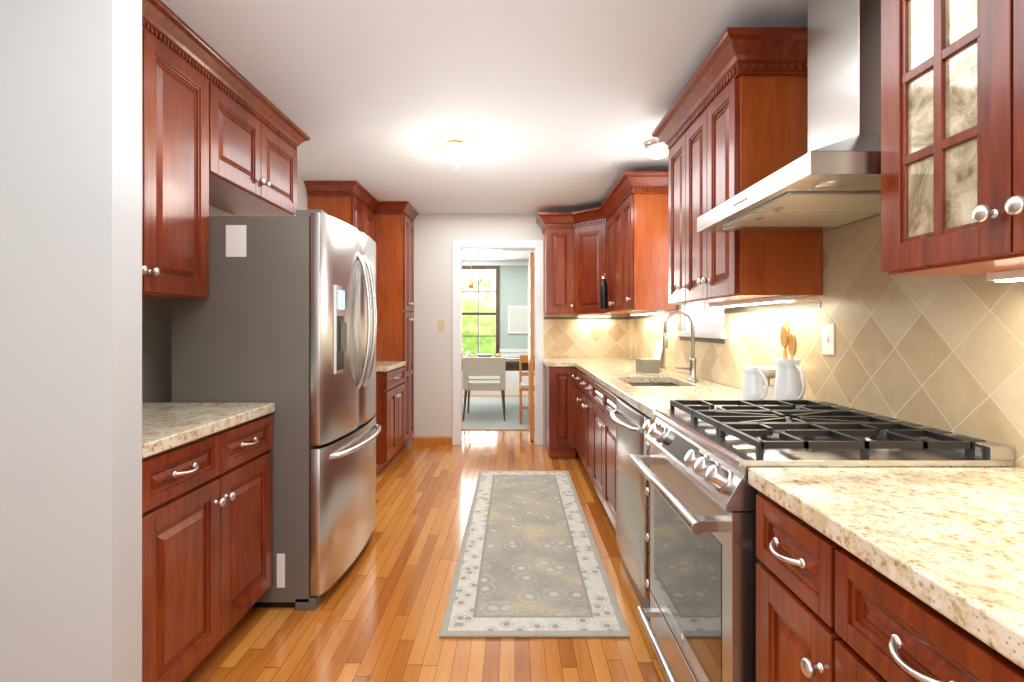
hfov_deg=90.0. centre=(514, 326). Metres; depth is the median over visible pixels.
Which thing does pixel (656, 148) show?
light
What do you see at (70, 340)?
wall
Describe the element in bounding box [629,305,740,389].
wall
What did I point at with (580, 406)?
base cabinet
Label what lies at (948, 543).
countertop
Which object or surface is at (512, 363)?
dining table
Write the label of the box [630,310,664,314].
under-cabinet light
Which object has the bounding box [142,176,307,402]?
wall
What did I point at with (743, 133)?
wall cabinet
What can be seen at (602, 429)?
base cabinet
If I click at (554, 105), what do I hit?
ceiling
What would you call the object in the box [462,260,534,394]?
wall
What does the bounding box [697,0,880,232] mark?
range hood
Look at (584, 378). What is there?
base cabinet
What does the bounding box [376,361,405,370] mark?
countertop
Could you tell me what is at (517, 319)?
framed picture
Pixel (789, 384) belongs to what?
pitcher
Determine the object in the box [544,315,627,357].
backsplash
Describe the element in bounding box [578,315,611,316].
under-cabinet light
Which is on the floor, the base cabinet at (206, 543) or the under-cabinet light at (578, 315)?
the base cabinet at (206, 543)
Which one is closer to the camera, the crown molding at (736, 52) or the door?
the crown molding at (736, 52)
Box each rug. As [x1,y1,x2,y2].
[439,471,629,637]
[462,397,534,429]
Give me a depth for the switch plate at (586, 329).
5.39 m
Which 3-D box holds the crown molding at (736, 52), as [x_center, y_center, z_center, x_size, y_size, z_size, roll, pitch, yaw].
[0.710,-1.039,2.648,0.970,0.138,5.497,0,0,0]
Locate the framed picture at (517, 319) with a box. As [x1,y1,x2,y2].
[508,306,527,332]
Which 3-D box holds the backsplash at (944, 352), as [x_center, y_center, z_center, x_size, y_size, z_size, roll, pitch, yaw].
[1.199,-0.090,2.046,0.011,0.920,6.692,0,0,0]
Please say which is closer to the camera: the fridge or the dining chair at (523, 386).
the fridge
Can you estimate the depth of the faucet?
3.12 m
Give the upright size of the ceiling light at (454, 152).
0.168 m
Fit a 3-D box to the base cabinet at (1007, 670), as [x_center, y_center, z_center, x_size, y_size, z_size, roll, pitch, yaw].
[0.877,0.812,0.085,0.636,0.872,0.958,0,0,0]
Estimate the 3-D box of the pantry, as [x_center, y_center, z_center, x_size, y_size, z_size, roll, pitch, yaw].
[-1.371,0.084,5.168,0.691,2.328,0.457,0,0,0]
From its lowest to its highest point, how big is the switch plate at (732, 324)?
0.116 m
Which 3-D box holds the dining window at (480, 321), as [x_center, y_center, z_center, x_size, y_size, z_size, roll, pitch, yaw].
[-0.820,-0.225,9.430,1.560,2.210,0.360,0,0,0]
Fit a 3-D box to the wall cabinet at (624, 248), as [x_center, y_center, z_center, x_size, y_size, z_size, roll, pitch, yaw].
[0.753,-0.545,4.571,0.883,0.850,1.641,0,0,0]
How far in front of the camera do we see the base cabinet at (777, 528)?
1.10 m
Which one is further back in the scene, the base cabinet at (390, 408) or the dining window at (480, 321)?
the dining window at (480, 321)
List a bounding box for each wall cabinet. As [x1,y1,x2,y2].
[142,28,296,298]
[308,196,374,240]
[544,194,677,314]
[668,76,822,304]
[881,0,1023,274]
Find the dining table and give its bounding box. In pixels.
[462,348,534,370]
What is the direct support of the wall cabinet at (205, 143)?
attached to the wall at (156, 350)
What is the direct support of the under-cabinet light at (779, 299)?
attached to the wall cabinet at (743, 133)
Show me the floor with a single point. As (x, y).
(377, 615)
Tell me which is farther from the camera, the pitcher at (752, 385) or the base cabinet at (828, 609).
the pitcher at (752, 385)
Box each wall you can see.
[0,0,141,681]
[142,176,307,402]
[405,213,579,444]
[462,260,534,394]
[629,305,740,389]
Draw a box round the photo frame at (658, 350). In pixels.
[653,341,662,359]
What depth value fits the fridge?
2.25 m
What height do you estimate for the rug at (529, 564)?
0.011 m
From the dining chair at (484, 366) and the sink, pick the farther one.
the dining chair at (484, 366)
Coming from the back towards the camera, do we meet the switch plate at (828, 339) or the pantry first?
the pantry
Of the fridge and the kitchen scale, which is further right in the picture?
the kitchen scale
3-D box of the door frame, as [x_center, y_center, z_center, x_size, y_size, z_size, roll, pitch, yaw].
[-0.175,0.172,5.460,0.960,2.155,0.152,0,0,0]
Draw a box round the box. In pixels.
[636,358,659,371]
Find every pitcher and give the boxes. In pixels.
[740,365,767,405]
[773,321,805,408]
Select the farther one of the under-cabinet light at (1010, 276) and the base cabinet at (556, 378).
the base cabinet at (556, 378)
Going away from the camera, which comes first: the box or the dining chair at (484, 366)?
the box
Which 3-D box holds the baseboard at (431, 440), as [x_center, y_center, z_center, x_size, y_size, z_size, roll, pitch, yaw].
[-0.867,1.206,5.392,0.422,0.088,0.016,0,0,0]
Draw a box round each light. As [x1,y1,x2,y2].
[429,140,481,169]
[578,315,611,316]
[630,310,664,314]
[644,138,667,158]
[708,296,797,307]
[986,269,1023,281]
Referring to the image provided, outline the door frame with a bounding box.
[452,240,543,444]
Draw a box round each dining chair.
[462,357,505,420]
[519,355,534,423]
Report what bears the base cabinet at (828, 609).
on the floor
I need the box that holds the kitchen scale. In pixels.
[761,366,776,399]
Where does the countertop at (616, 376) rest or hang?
on the base cabinet at (602, 429)
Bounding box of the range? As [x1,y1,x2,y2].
[630,400,1013,681]
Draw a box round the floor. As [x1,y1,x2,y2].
[186,395,666,681]
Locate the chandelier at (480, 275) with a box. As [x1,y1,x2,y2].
[462,251,492,288]
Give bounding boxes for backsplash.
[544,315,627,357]
[628,215,1023,468]
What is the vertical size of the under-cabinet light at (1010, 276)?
0.020 m
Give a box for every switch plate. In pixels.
[438,320,444,330]
[583,326,589,336]
[675,323,677,338]
[730,322,735,342]
[822,324,834,354]
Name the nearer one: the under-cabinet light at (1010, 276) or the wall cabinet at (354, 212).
the under-cabinet light at (1010, 276)
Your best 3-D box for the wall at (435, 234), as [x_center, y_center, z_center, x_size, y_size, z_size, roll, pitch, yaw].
[-0.258,0.030,5.460,2.925,2.440,0.120,0,0,0]
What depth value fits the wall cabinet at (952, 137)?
1.01 m
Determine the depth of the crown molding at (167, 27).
2.45 m
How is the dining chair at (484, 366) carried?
on the area rug at (485, 413)
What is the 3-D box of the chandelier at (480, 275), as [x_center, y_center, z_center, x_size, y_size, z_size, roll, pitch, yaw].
[-0.649,-0.870,7.675,0.634,0.639,0.615,0,0,0]
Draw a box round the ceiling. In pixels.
[161,0,807,259]
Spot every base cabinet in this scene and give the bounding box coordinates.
[142,414,271,681]
[375,366,404,474]
[545,366,568,457]
[569,367,580,458]
[581,371,590,475]
[589,378,678,517]
[756,490,799,681]
[800,519,995,681]
[996,651,1023,681]
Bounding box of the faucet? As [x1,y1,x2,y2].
[663,311,697,380]
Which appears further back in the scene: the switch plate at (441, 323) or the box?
the switch plate at (441, 323)
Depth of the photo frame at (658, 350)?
4.14 m
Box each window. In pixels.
[462,266,499,356]
[675,305,726,338]
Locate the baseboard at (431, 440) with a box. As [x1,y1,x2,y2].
[412,436,451,444]
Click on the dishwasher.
(630, 420)
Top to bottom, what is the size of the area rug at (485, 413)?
0.010 m
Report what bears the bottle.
hanging from the wall cabinet at (624, 248)
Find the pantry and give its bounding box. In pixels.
[375,214,413,454]
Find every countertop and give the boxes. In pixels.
[142,403,274,457]
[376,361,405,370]
[542,358,772,420]
[748,468,1023,668]
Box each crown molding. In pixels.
[142,0,418,222]
[536,27,807,233]
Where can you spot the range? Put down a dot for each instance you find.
(700, 612)
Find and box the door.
[528,252,533,440]
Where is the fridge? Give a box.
[171,210,380,609]
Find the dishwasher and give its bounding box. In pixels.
[610,397,652,621]
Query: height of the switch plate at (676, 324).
0.116 m
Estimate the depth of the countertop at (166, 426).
1.86 m
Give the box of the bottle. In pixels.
[600,273,607,309]

